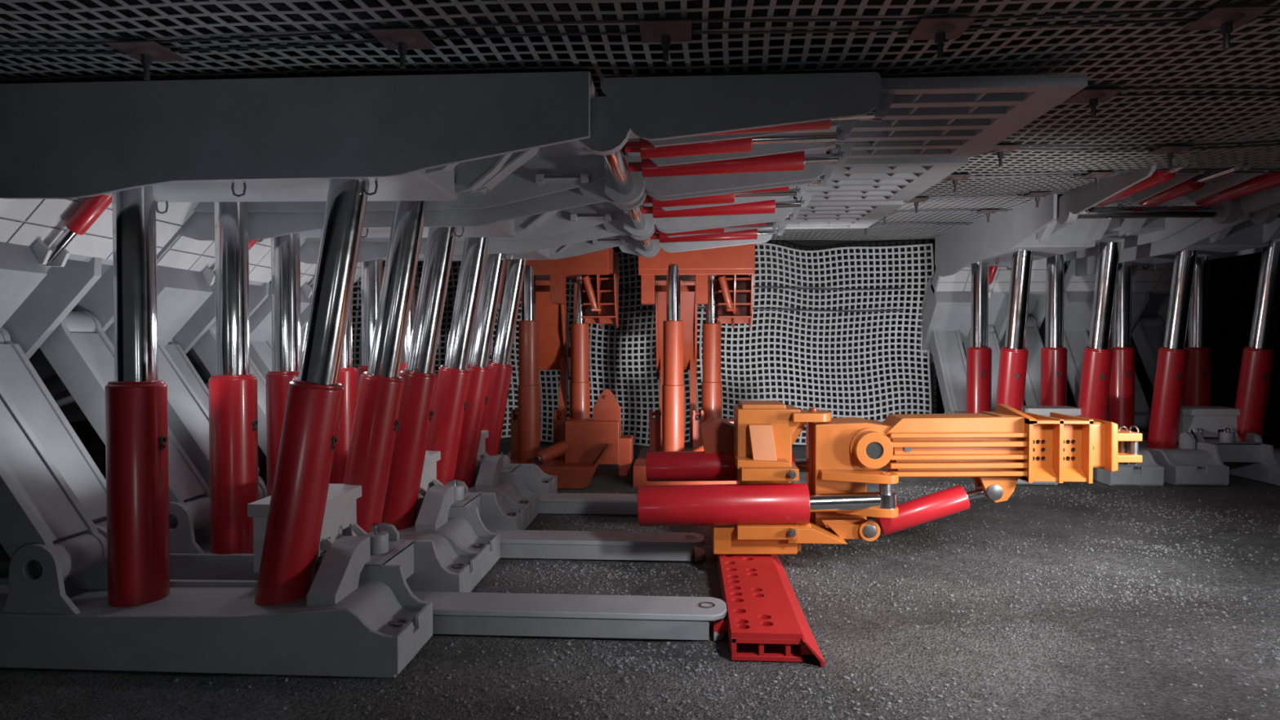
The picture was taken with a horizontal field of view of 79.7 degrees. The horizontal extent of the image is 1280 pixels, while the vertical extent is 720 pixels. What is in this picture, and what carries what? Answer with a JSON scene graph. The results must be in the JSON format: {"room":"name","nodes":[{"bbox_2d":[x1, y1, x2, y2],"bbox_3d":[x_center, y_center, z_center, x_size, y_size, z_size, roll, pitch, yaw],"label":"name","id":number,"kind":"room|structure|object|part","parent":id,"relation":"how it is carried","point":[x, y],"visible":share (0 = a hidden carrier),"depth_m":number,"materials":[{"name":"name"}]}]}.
{"room":"underground passage","nodes":[
{"label":"underground passage","id":0,"kind":"room"},
{"bbox_2d":[69,420,258,479],"bbox_3d":[-7.696,-0.339,6.968,0.200,4.400,17.000,0,1,3],"label":"wall","id":1,"kind":"structure","parent":0,"point":[91,440],"depth_m":10.36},
{"bbox_2d":[0,436,1279,719],"bbox_3d":[2.475,1.754,7.902,20.000,0.028,20.000,0,1,3],"label":"floor","id":2,"kind":"structure","parent":0,"point":[25,694],"depth_m":4.87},
{"bbox_2d":[43,156,968,577],"bbox_3d":[-1.503,0.052,7.035,8.283,3.415,1.790,0,1,3],"label":"support","id":3,"kind":"object","parent":2,"relation":"on","point":[424,496],"visible":0.47,"depth_m":6.63,"materials":[{"name":"grey paint"}]},
{"bbox_3d":[-3.711,-1.039,7.146,0.471,0.504,1.710,0,1,3],"label":"plate","id":4,"kind":"part","parent":3,"relation":"part of","materials":[{"name":"grey paint"}]},
{"bbox_3d":[-3.027,-0.541,6.559,0.226,1.380,0.226,0,1,3],"label":"piston rod","id":5,"kind":"part","parent":3,"relation":"part of","materials":[{"name":"metal"}]},
{"bbox_3d":[-2.966,-0.562,7.577,0.226,1.380,0.226,0,1,3],"label":"piston rod","id":6,"kind":"part","parent":3,"relation":"part of","materials":[{"name":"metal"}]},
{"bbox_3d":[-1.759,-0.540,6.482,0.462,1.418,0.226,0,1,3],"label":"piston rod","id":7,"kind":"part","parent":3,"relation":"part of","materials":[{"name":"metal"}]},
{"bbox_3d":[-1.813,1.398,7.081,0.536,0.241,0.630,0,1,3],"label":"cross panel","id":8,"kind":"part","parent":3,"relation":"part of","materials":[{"name":"grey paint"}]},
{"bbox_3d":[-1.701,1.224,7.075,0.150,0.130,0.150,0,1,3],"label":"lug post","id":9,"kind":"part","parent":3,"relation":"part of","materials":[{"name":"grey metal"}]},
{"bbox_3d":[-1.698,-0.560,7.500,0.462,1.418,0.226,0,1,3],"label":"piston rod","id":10,"kind":"part","parent":3,"relation":"part of","materials":[{"name":"metal"}]},
{"bbox_3d":[-0.491,-1.437,7.734,0.410,0.065,0.085,0,1,3],"label":"grab rail","id":11,"kind":"part","parent":3,"relation":"part of","materials":[{"name":"grey metal"}]},
{"bbox_3d":[1.098,-1.470,6.753,0.581,0.069,0.059,0,1,3],"label":"jack rod","id":12,"kind":"part","parent":3,"relation":"part of","materials":[{"name":"metal"}]},
{"bbox_3d":[1.401,-1.481,7.296,0.282,0.069,0.059,0,1,3],"label":"jack rod","id":13,"kind":"part","parent":3,"relation":"part of","materials":[{"name":"metal"}]},
{"bbox_3d":[1.333,-1.460,6.239,0.292,0.069,0.059,0,1,3],"label":"jack rod","id":14,"kind":"part","parent":3,"relation":"part of","materials":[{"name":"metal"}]},
{"bbox_2d":[0,71,1088,677],"bbox_3d":[-1.611,0.088,5.239,8.283,3.415,1.790,0,1,3],"label":"support","id":15,"kind":"object","parent":2,"relation":"on","point":[150,566],"visible":1,"depth_m":4.64,"materials":[{"name":"grey paint"}]},
{"bbox_3d":[-3.911,-0.789,5.184,0.254,0.266,0.068,0,1,3],"label":"jack rod","id":16,"kind":"part","parent":15,"relation":"part of","materials":[{"name":"metal"}]},
{"bbox_3d":[-3.818,-1.003,5.349,0.471,0.504,1.710,0,1,3],"label":"plate","id":17,"kind":"part","parent":15,"relation":"part of","materials":[{"name":"grey paint"}]},
{"bbox_3d":[-3.135,-0.505,4.762,0.226,1.380,0.226,0,1,3],"label":"piston rod","id":18,"kind":"part","parent":15,"relation":"part of","materials":[{"name":"metal"}]},
{"bbox_3d":[-3.074,-0.526,5.780,0.226,1.380,0.226,0,1,3],"label":"piston rod","id":19,"kind":"part","parent":15,"relation":"part of","materials":[{"name":"metal"}]},
{"bbox_3d":[-1.867,-0.504,4.686,0.462,1.418,0.226,0,1,3],"label":"piston rod","id":20,"kind":"part","parent":15,"relation":"part of","materials":[{"name":"metal"}]},
{"bbox_3d":[-1.921,1.434,5.284,0.536,0.241,0.630,0,1,3],"label":"cross panel","id":21,"kind":"part","parent":15,"relation":"part of","materials":[{"name":"grey paint"}]},
{"bbox_3d":[-1.809,1.260,5.279,0.150,0.130,0.150,0,1,3],"label":"lug post","id":22,"kind":"part","parent":15,"relation":"part of","materials":[{"name":"grey metal"}]},
{"bbox_3d":[-1.806,-0.524,5.704,0.462,1.418,0.226,0,1,3],"label":"piston rod","id":23,"kind":"part","parent":15,"relation":"part of","materials":[{"name":"metal"}]},
{"bbox_3d":[-0.599,-1.401,5.937,0.410,0.065,0.085,0,1,3],"label":"grab rail","id":24,"kind":"part","parent":15,"relation":"part of","materials":[{"name":"grey metal"}]},
{"bbox_3d":[0.990,-1.434,4.957,0.581,0.069,0.059,0,1,3],"label":"jack rod","id":25,"kind":"part","parent":15,"relation":"part of","materials":[{"name":"metal"}]},
{"bbox_3d":[1.293,-1.445,5.500,0.282,0.069,0.059,0,1,3],"label":"jack rod","id":26,"kind":"part","parent":15,"relation":"part of","materials":[{"name":"metal"}]},
{"bbox_3d":[1.225,-1.424,4.442,0.292,0.069,0.059,0,1,3],"label":"jack rod","id":27,"kind":"part","parent":15,"relation":"part of","materials":[{"name":"metal"}]},
{"bbox_3d":[1.894,-1.594,5.080,1.270,0.015,1.600,0,1,3],"label":"tip plate","id":28,"kind":"part","parent":15,"relation":"part of","materials":[{"name":"grey paint"}]},
{"bbox_2d":[195,199,903,524],"bbox_3d":[-1.395,0.016,8.832,8.283,3.415,1.790,0,1,3],"label":"support","id":29,"kind":"object","parent":2,"relation":"on","point":[479,464],"visible":0.36,"depth_m":8.35,"materials":[{"name":"grey paint"}]},
{"bbox_3d":[-3.603,-1.075,8.942,0.471,0.504,1.710,0,1,3],"label":"plate","id":30,"kind":"part","parent":29,"relation":"part of","materials":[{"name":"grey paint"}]},
{"bbox_3d":[-2.919,-0.577,8.355,0.226,1.380,0.226,0,1,3],"label":"piston rod","id":31,"kind":"part","parent":29,"relation":"part of","materials":[{"name":"metal"}]},
{"bbox_3d":[-2.858,-0.598,9.373,0.226,1.380,0.226,0,1,3],"label":"piston rod","id":32,"kind":"part","parent":29,"relation":"part of","materials":[{"name":"metal"}]},
{"bbox_3d":[-1.651,-0.576,8.279,0.462,1.418,0.226,0,1,3],"label":"piston rod","id":33,"kind":"part","parent":29,"relation":"part of","materials":[{"name":"metal"}]},
{"bbox_3d":[-1.593,1.188,8.872,0.150,0.130,0.150,0,1,3],"label":"lug post","id":34,"kind":"part","parent":29,"relation":"part of","materials":[{"name":"grey metal"}]},
{"bbox_3d":[-1.590,-0.596,9.297,0.462,1.418,0.226,0,1,3],"label":"piston rod","id":35,"kind":"part","parent":29,"relation":"part of","materials":[{"name":"metal"}]},
{"bbox_3d":[-1.705,1.362,8.877,0.536,0.241,0.630,0,1,3],"label":"cross panel","id":36,"kind":"part","parent":29,"relation":"part of","materials":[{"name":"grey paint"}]},
{"bbox_3d":[-0.383,-1.473,9.530,0.410,0.065,0.085,0,1,3],"label":"grab rail","id":37,"kind":"part","parent":29,"relation":"part of","materials":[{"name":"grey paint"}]},
{"bbox_3d":[1.206,-1.506,8.550,0.581,0.069,0.059,0,1,3],"label":"jack rod","id":38,"kind":"part","parent":29,"relation":"part of","materials":[{"name":"metal"}]},
{"bbox_3d":[1.509,-1.517,9.092,0.282,0.069,0.059,0,1,3],"label":"jack rod","id":39,"kind":"part","parent":29,"relation":"part of","materials":[{"name":"metal"}]},
{"bbox_2d":[498,248,633,488],"bbox_3d":[-1.058,0.028,11.119,1.950,3.300,2.314,0,1,3],"label":"support","id":40,"kind":"object","parent":2,"relation":"on","point":[581,443],"visible":0.87,"depth_m":10.54,"materials":[{"name":"red paint"}]},
{"bbox_3d":[-1.776,1.071,11.190,0.180,0.710,0.300,0,1,3],"label":"clevis post","id":41,"kind":"part","parent":40,"relation":"part of","materials":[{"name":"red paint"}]},
{"bbox_3d":[-1.539,-0.892,10.605,0.196,0.800,0.196,0,1,3],"label":"piston rod","id":42,"kind":"part","parent":40,"relation":"part of","materials":[{"name":"metal"}]},
{"bbox_3d":[-1.331,1.301,10.061,0.110,0.122,0.089,1,1,38],"label":"jack rod","id":43,"kind":"part","parent":40,"relation":"part of","materials":[{"name":"metal"}]},
{"bbox_3d":[-1.439,-0.440,11.771,0.630,1.503,0.877,0,1,3],"label":"plate","id":44,"kind":"part","parent":40,"relation":"part of","materials":[{"name":"red paint"}]},
{"bbox_3d":[-1.158,1.072,11.153,0.180,0.710,0.300,0,1,3],"label":"clevis post","id":45,"kind":"part","parent":40,"relation":"part of","materials":[{"name":"orange metal"}]},
{"bbox_3d":[-0.913,-0.907,11.600,0.184,0.810,0.184,0,1,3],"label":"piston rod","id":46,"kind":"part","parent":40,"relation":"part of","materials":[{"name":"metal"}]},
{"bbox_3d":[-0.453,0.617,10.450,0.380,0.449,0.080,0,1,3],"label":"lug plate","id":47,"kind":"part","parent":40,"relation":"part of","materials":[{"name":"red paint"}]},
{"bbox_2d":[411,591,727,640],"bbox_3d":[-1.019,1.709,5.175,3.190,0.176,0.360,0,1,3],"label":"beam","id":48,"kind":"structure","parent":2,"relation":"on","point":[459,613],"depth_m":5.00,"materials":[{"name":"grey metal"}]},
{"bbox_2d":[532,492,637,515],"bbox_3d":[-0.853,1.637,8.771,3.090,0.176,0.360,0,1,3],"label":"beam","id":49,"kind":"structure","parent":2,"relation":"on","point":[549,503],"depth_m":8.59,"materials":[{"name":"grey metal"}]},
{"bbox_2d":[488,529,705,561],"bbox_3d":[-0.961,1.673,6.975,3.090,0.176,0.360,0,1,3],"label":"beam","id":50,"kind":"structure","parent":2,"relation":"on","point":[514,544],"depth_m":6.79,"materials":[{"name":"grey metal"}]},
{"bbox_2d":[351,231,933,445],"bbox_3d":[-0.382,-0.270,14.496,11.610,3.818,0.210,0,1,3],"label":"wall mesh","id":51,"kind":"structure","parent":2,"relation":"on","point":[905,252],"depth_m":14.27,"materials":[{"name":"grey metal"}]},
{"bbox_2d":[351,307,902,312],"bbox_3d":[-0.536,-0.939,14.422,10.802,0.087,0.167,0,1,3],"label":"strap","id":52,"kind":"object","parent":51,"relation":"attached to","point":[697,308],"visible":0.38,"depth_m":14.19,"materials":[{"name":"metal"}]},
{"bbox_2d":[352,286,903,291],"bbox_3d":[-0.536,-1.339,14.414,10.802,0.087,0.167,0,1,3],"label":"strap","id":53,"kind":"object","parent":51,"relation":"attached to","point":[753,286],"visible":0.41,"depth_m":14.20,"materials":[{"name":"metal"}]},
{"bbox_2d":[632,243,755,488],"bbox_3d":[0.942,0.028,11.110,1.950,3.300,2.314,0,1,3],"label":"support","id":54,"kind":"object","parent":2,"relation":"on","point":[719,278],"visible":0.8,"depth_m":10.96,"materials":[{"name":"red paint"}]},
{"bbox_3d":[0.461,-0.892,10.596,0.196,0.800,0.196,0,1,3],"label":"piston rod","id":55,"kind":"part","parent":54,"relation":"part of","materials":[{"name":"metal"}]},
{"bbox_3d":[0.561,-0.440,11.761,0.630,1.503,0.877,0,1,3],"label":"plate","id":56,"kind":"part","parent":54,"relation":"part of","materials":[{"name":"red paint"}]},
{"bbox_3d":[1.087,-0.907,11.590,0.184,0.810,0.184,0,1,3],"label":"piston rod","id":57,"kind":"part","parent":54,"relation":"part of","materials":[{"name":"metal"}]},
{"bbox_2d":[107,480,1279,719],"bbox_3d":[2.693,1.770,6.781,10.579,0.045,8.256,0,1,3],"label":"gravel","id":58,"kind":"object","parent":2,"relation":"on","point":[1259,662],"visible":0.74,"depth_m":5.51,"materials":[{"name":"gravel"}]},
{"bbox_2d":[713,554,824,666],"bbox_3d":[0.880,1.688,6.364,0.640,0.170,3.660,0,1,3],"label":"beam","id":59,"kind":"structure","parent":2,"relation":"on","point":[765,620],"depth_m":4.96,"materials":[{"name":"red metal"}]},
{"bbox_3d":[0.870,1.620,6.393,0.425,0.035,3.600,0,1,3],"label":"plate","id":60,"kind":"part","parent":59,"relation":"part of","materials":[{"name":"red paint"}]},
{"bbox_2d":[637,400,1142,554],"bbox_3d":[2.053,0.980,6.569,4.098,1.198,1.178,0,1,3],"label":"manipulator","id":61,"kind":"object","parent":59,"relation":"on","point":[764,513],"visible":1,"depth_m":6.27,"materials":[{"name":"orange paint"}]},
{"bbox_3d":[1.024,0.686,6.430,0.227,0.294,0.226,0,1,3],"label":"inclined plate","id":62,"kind":"part","parent":61,"relation":"part of","materials":[{"name":"orange paint"}]},
{"bbox_3d":[1.583,0.953,6.938,0.448,0.123,0.119,0,1,3],"label":"piston rod","id":63,"kind":"part","parent":61,"relation":"part of","materials":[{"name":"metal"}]},
{"bbox_3d":[1.450,0.579,6.538,0.342,0.282,0.399,0,1,3],"label":"bearing arm","id":64,"kind":"part","parent":61,"relation":"part of","materials":[{"name":"orange paint"}]},
{"bbox_3d":[1.698,1.152,6.214,0.743,0.173,0.170,0,1,3],"label":"piston rod","id":65,"kind":"part","parent":61,"relation":"part of","materials":[{"name":"metal"}]},
{"bbox_3d":[2.822,1.121,6.416,0.280,0.136,0.070,0,1,3],"label":"piston rod","id":66,"kind":"part","parent":61,"relation":"part of","materials":[{"name":"metal"}]},
{"bbox_3d":[3.389,0.731,6.309,0.458,0.432,0.021,0,1,3],"label":"shadow plate","id":67,"kind":"part","parent":61,"relation":"part of","materials":[{"name":"orange metal"}]},
{"bbox_3d":[3.385,0.914,6.234,0.438,0.069,0.088,0,1,3],"label":"sloped sill","id":68,"kind":"part","parent":61,"relation":"part of","materials":[{"name":"orange paint"}]},
{"bbox_2d":[917,112,1279,485],"bbox_3d":[6.011,-0.208,10.627,2.058,3.790,9.526,0,1,3],"label":"support","id":69,"kind":"object","parent":2,"relation":"on","point":[990,293],"visible":0.66,"depth_m":10.90,"materials":[{"name":"grey paint"}]},
{"bbox_3d":[5.477,-0.911,12.366,0.260,1.532,0.260,0,1,3],"label":"piston rod","id":70,"kind":"part","parent":69,"relation":"part of","materials":[{"name":"metal"}]},
{"bbox_3d":[6.164,-1.466,13.141,1.966,0.559,0.542,0,1,3],"label":"plate","id":71,"kind":"part","parent":69,"relation":"part of","materials":[{"name":"grey paint"}]},
{"bbox_3d":[5.390,-0.883,10.908,0.260,1.574,0.531,0,1,3],"label":"piston rod","id":72,"kind":"part","parent":69,"relation":"part of","materials":[{"name":"metal"}]},
{"bbox_3d":[6.648,-0.910,12.296,0.260,1.532,0.260,0,1,3],"label":"piston rod","id":73,"kind":"part","parent":69,"relation":"part of","materials":[{"name":"metal"}]},
{"bbox_3d":[6.561,-0.881,10.837,0.260,1.574,0.531,0,1,3],"label":"piston rod","id":74,"kind":"part","parent":69,"relation":"part of","materials":[{"name":"metal"}]},
{"bbox_3d":[5.130,-1.838,7.332,0.068,0.077,0.336,0,1,3],"label":"jack rod","id":75,"kind":"part","parent":69,"relation":"part of","materials":[{"name":"metal"}]},
{"bbox_3d":[5.723,-1.843,7.602,0.068,0.077,0.668,0,1,3],"label":"jack rod","id":76,"kind":"part","parent":69,"relation":"part of","materials":[{"name":"metal"}]},
{"bbox_2d":[1038,202,1279,485],"bbox_3d":[8.272,-0.206,10.572,2.058,3.790,9.526,0,1,3],"label":"support","id":77,"kind":"object","parent":2,"relation":"on","point":[1162,292],"visible":0.78,"depth_m":11.08,"materials":[{"name":"grey paint"}]},
{"bbox_3d":[8.425,-1.465,13.085,1.966,0.559,0.542,0,1,3],"label":"plate","id":78,"kind":"part","parent":77,"relation":"part of","materials":[{"name":"grey paint"}]},
{"bbox_3d":[7.738,-0.910,12.310,0.260,1.532,0.260,0,1,3],"label":"piston rod","id":79,"kind":"part","parent":77,"relation":"part of","materials":[{"name":"metal"}]},
{"bbox_3d":[7.651,-0.882,10.852,0.260,1.574,0.531,0,1,3],"label":"piston rod","id":80,"kind":"part","parent":77,"relation":"part of","materials":[{"name":"metal"}]},
{"bbox_3d":[8.909,-0.909,12.240,0.260,1.532,0.260,0,1,3],"label":"piston rod","id":81,"kind":"part","parent":77,"relation":"part of","materials":[{"name":"metal"}]},
{"bbox_3d":[8.292,1.090,10.825,0.172,0.144,0.172,0,1,3],"label":"lug post","id":82,"kind":"part","parent":77,"relation":"part of","materials":[{"name":"grey metal"}]},
{"bbox_3d":[8.294,1.281,10.958,0.724,0.267,0.616,0,1,3],"label":"cross panel","id":83,"kind":"part","parent":77,"relation":"part of","materials":[{"name":"grey paint"}]},
{"bbox_3d":[8.821,-0.880,10.782,0.260,1.574,0.531,0,1,3],"label":"piston rod","id":84,"kind":"part","parent":77,"relation":"part of","materials":[{"name":"metal"}]},
{"bbox_2d":[0,0,1279,234],"bbox_3d":[2.475,-2.027,7.827,20.000,0.803,20.000,0,1,3],"label":"wire mesh","id":85,"kind":"structure","parent":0,"point":[326,5],"depth_m":4.52,"materials":[{"name":"grey metal"}]},
{"bbox_2d":[0,0,1279,239],"bbox_3d":[2.996,-1.895,8.336,14.290,0.502,11.986,0,1,3],"label":"ceiling","id":86,"kind":"structure","parent":85,"relation":"attached to","point":[855,233],"depth_m":4.16,"materials":[{"name":"grey metal"}]},
{"bbox_2d":[0,4,1279,53],"bbox_3d":[2.621,-1.610,3.588,13.600,0.079,0.154,0,1,3],"label":"strap","id":87,"kind":"object","parent":86,"relation":"attached to","point":[1185,10],"visible":0.76,"depth_m":3.74,"materials":[{"name":"metal"}]},
{"bbox_2d":[104,40,186,79],"bbox_3d":[-2.509,-1.500,3.898,0.250,0.146,0.250,0,1,3],"label":"bolt","id":88,"kind":"object","parent":87,"relation":"attached to","point":[147,51],"visible":1,"depth_m":3.88,"materials":[{"name":"metal"}]},
{"bbox_3d":[-2.509,-1.559,3.897,0.250,0.028,0.250,0,1,3],"label":"bearing plate","id":89,"kind":"part","parent":88,"relation":"part of","materials":[{"name":"metal"}]},
{"bbox_2d":[368,27,435,68],"bbox_3d":[-1.182,-1.529,3.818,0.250,0.146,0.250,0,1,3],"label":"bolt","id":90,"kind":"object","parent":87,"relation":"attached to","point":[402,39],"visible":1,"depth_m":3.79,"materials":[{"name":"metal"}]},
{"bbox_3d":[-1.182,-1.588,3.817,0.250,0.028,0.250,0,1,3],"label":"bearing plate","id":91,"kind":"part","parent":90,"relation":"part of","materials":[{"name":"red metal"}]},
{"bbox_2d":[638,19,691,62],"bbox_3d":[0.126,-1.532,3.739,0.250,0.146,0.250,0,1,3],"label":"bolt","id":92,"kind":"object","parent":87,"relation":"attached to","point":[664,32],"visible":1,"depth_m":3.72,"materials":[{"name":"metal"}]},
{"bbox_3d":[0.126,-1.591,3.738,0.250,0.028,0.250,0,1,3],"label":"bearing plate","id":93,"kind":"part","parent":92,"relation":"part of","materials":[{"name":"red metal"}]},
{"bbox_2d":[906,16,977,59],"bbox_3d":[1.434,-1.512,3.661,0.250,0.146,0.250,0,1,3],"label":"bolt","id":94,"kind":"object","parent":87,"relation":"attached to","point":[939,29],"visible":1,"depth_m":3.64,"materials":[{"name":"metal"}]},
{"bbox_3d":[1.434,-1.571,3.660,0.250,0.028,0.250,0,1,3],"label":"bearing plate","id":95,"kind":"part","parent":94,"relation":"part of","materials":[{"name":"red metal"}]},
{"bbox_2d":[1182,4,1275,49],"bbox_3d":[2.741,-1.527,3.583,0.250,0.146,0.250,0,1,3],"label":"bolt","id":96,"kind":"object","parent":87,"relation":"attached to","point":[1225,19],"visible":1,"depth_m":3.56,"materials":[{"name":"metal"}]},
{"bbox_3d":[2.741,-1.586,3.581,0.250,0.028,0.250,0,1,3],"label":"bearing plate","id":97,"kind":"part","parent":96,"relation":"part of","materials":[{"name":"red metal"}]},
{"bbox_2d":[874,222,973,225],"bbox_3d":[3.114,-2.077,11.796,13.600,0.078,0.154,0,1,3],"label":"strap","id":98,"kind":"object","parent":86,"relation":"attached to","point":[901,223],"visible":0.16,"depth_m":11.68,"materials":[{"name":"metal"}]},
{"bbox_2d":[863,223,875,235],"bbox_3d":[3.464,-1.995,11.776,0.250,0.146,0.250,0,1,3],"label":"bolt","id":99,"kind":"object","parent":98,"relation":"attached to","point":[872,225],"visible":0.31,"depth_m":11.76,"materials":[{"name":"metal"}]},
{"bbox_2d":[792,190,1071,199],"bbox_3d":[2.944,-1.913,8.953,13.600,0.087,0.154,0,1,3],"label":"strap","id":100,"kind":"object","parent":86,"relation":"attached to","point":[1021,193],"visible":0.12,"depth_m":8.85,"materials":[{"name":"metal"}]},
{"bbox_2d":[903,197,930,212],"bbox_3d":[3.223,-1.794,8.939,0.250,0.146,0.250,0,1,3],"label":"bolt","id":101,"kind":"object","parent":100,"relation":"attached to","point":[916,200],"visible":0.83,"depth_m":8.92,"materials":[{"name":"metal"}]},
{"bbox_3d":[3.223,-1.853,8.938,0.250,0.028,0.250,0,1,3],"label":"bearing plate","id":102,"kind":"part","parent":101,"relation":"part of","materials":[{"name":"metal"}]},
{"bbox_2d":[1022,192,1053,207],"bbox_3d":[4.591,-1.838,8.856,0.250,0.146,0.250,0,1,3],"label":"bolt","id":103,"kind":"object","parent":100,"relation":"attached to","point":[1037,195],"visible":1,"depth_m":8.84,"materials":[{"name":"metal"}]},
{"bbox_3d":[4.591,-1.897,8.855,0.250,0.028,0.250,0,1,3],"label":"bearing plate","id":104,"kind":"part","parent":103,"relation":"part of","materials":[{"name":"metal"}]},
{"bbox_2d":[622,140,1279,152],"bbox_3d":[2.788,-1.766,6.361,13.600,0.085,0.154,0,1,3],"label":"strap","id":105,"kind":"object","parent":86,"relation":"on","point":[1265,141],"visible":0.26,"depth_m":6.26,"materials":[{"name":"metal"}]},
{"bbox_2d":[983,144,1022,167],"bbox_3d":[2.987,-1.675,6.350,0.250,0.146,0.250,0,1,3],"label":"bolt","id":106,"kind":"object","parent":105,"relation":"attached to","point":[1000,150],"visible":0.89,"depth_m":6.33,"materials":[{"name":"metal"}]},
{"bbox_3d":[2.987,-1.734,6.349,0.250,0.028,0.250,0,1,3],"label":"bearing plate","id":107,"kind":"part","parent":106,"relation":"part of","materials":[{"name":"red metal"}]},
{"bbox_2d":[1145,145,1195,168],"bbox_3d":[4.335,-1.646,6.270,0.250,0.146,0.250,0,1,3],"label":"bolt","id":108,"kind":"object","parent":105,"relation":"attached to","point":[1170,151],"visible":1,"depth_m":6.25,"materials":[{"name":"metal"}]},
{"bbox_3d":[4.335,-1.705,6.269,0.250,0.028,0.250,0,1,3],"label":"bearing plate","id":109,"kind":"part","parent":108,"relation":"part of","materials":[{"name":"red metal"}]},
{"bbox_2d":[893,208,1012,212],"bbox_3d":[3.031,-1.999,10.399,13.600,0.079,0.154,0,1,3],"label":"strap","id":110,"kind":"object","parent":86,"relation":"attached to","point":[920,210],"visible":0.12,"depth_m":10.30,"materials":[{"name":"metal"}]},
{"bbox_2d":[882,211,896,223],"bbox_3d":[3.310,-1.918,10.384,0.250,0.146,0.250,0,1,3],"label":"bolt","id":111,"kind":"object","parent":110,"relation":"attached to","point":[892,212],"visible":0.38,"depth_m":10.37,"materials":[{"name":"metal"}]},
{"bbox_2d":[975,209,1001,222],"bbox_3d":[4.678,-1.924,10.302,0.250,0.146,0.250,0,1,3],"label":"bolt","id":112,"kind":"object","parent":110,"relation":"attached to","point":[988,212],"visible":1,"depth_m":10.28,"materials":[{"name":"metal"}]},
{"bbox_3d":[4.678,-1.983,10.301,0.250,0.028,0.250,0,1,3],"label":"bearing plate","id":113,"kind":"part","parent":112,"relation":"part of","materials":[{"name":"grey metal"}]},
{"bbox_2d":[950,168,1279,177],"bbox_3d":[2.866,-1.845,7.657,13.600,0.075,0.154,0,1,3],"label":"strap","id":114,"kind":"object","parent":86,"relation":"attached to","point":[1074,174],"visible":0.23,"depth_m":7.53,"materials":[{"name":"metal"}]},
{"bbox_2d":[940,174,973,192],"bbox_3d":[3.145,-1.747,7.642,0.250,0.146,0.250,0,1,3],"label":"bolt","id":115,"kind":"object","parent":114,"relation":"attached to","point":[954,178],"visible":0.84,"depth_m":7.62,"materials":[{"name":"metal"}]},
{"bbox_3d":[3.145,-1.806,7.641,0.250,0.028,0.250,0,1,3],"label":"bearing plate","id":116,"kind":"part","parent":115,"relation":"part of","materials":[{"name":"metal"}]},
{"bbox_2d":[1078,172,1117,190],"bbox_3d":[4.513,-1.751,7.560,0.250,0.146,0.250,0,1,3],"label":"bolt","id":117,"kind":"object","parent":114,"relation":"attached to","point":[1097,176],"visible":1,"depth_m":7.54,"materials":[{"name":"metal"}]},
{"bbox_3d":[4.513,-1.810,7.559,0.250,0.028,0.250,0,1,3],"label":"bearing plate","id":118,"kind":"part","parent":117,"relation":"part of","materials":[{"name":"red metal"}]},
{"bbox_2d":[1071,86,1279,97],"bbox_3d":[2.701,-1.686,4.914,13.600,0.081,0.154,0,1,3],"label":"strap","id":119,"kind":"object","parent":86,"relation":"attached to","point":[1131,87],"visible":0.16,"depth_m":4.83,"materials":[{"name":"metal"}]},
{"bbox_2d":[1063,88,1124,118],"bbox_3d":[2.901,-1.621,4.904,0.250,0.146,0.250,0,1,3],"label":"bolt","id":120,"kind":"object","parent":119,"relation":"attached to","point":[1093,96],"visible":1,"depth_m":4.88,"materials":[{"name":"metal"}]},
{"bbox_3d":[2.901,-1.680,4.902,0.250,0.028,0.250,0,1,3],"label":"bearing plate","id":121,"kind":"part","parent":120,"relation":"part of","materials":[{"name":"red metal"}]},
{"bbox_2d":[930,232,1234,431],"bbox_3d":[9.270,-0.568,15.915,7.400,4.500,2.900,0,1,3],"label":"wall","id":122,"kind":"structure","parent":0,"point":[1221,271],"depth_m":16.86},
{"bbox_2d":[1231,252,1279,438],"bbox_3d":[12.557,-0.395,7.255,0.200,4.500,20.000,0,1,3],"label":"wall","id":123,"kind":"structure","parent":0,"point":[1246,267],"depth_m":16.39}
]}

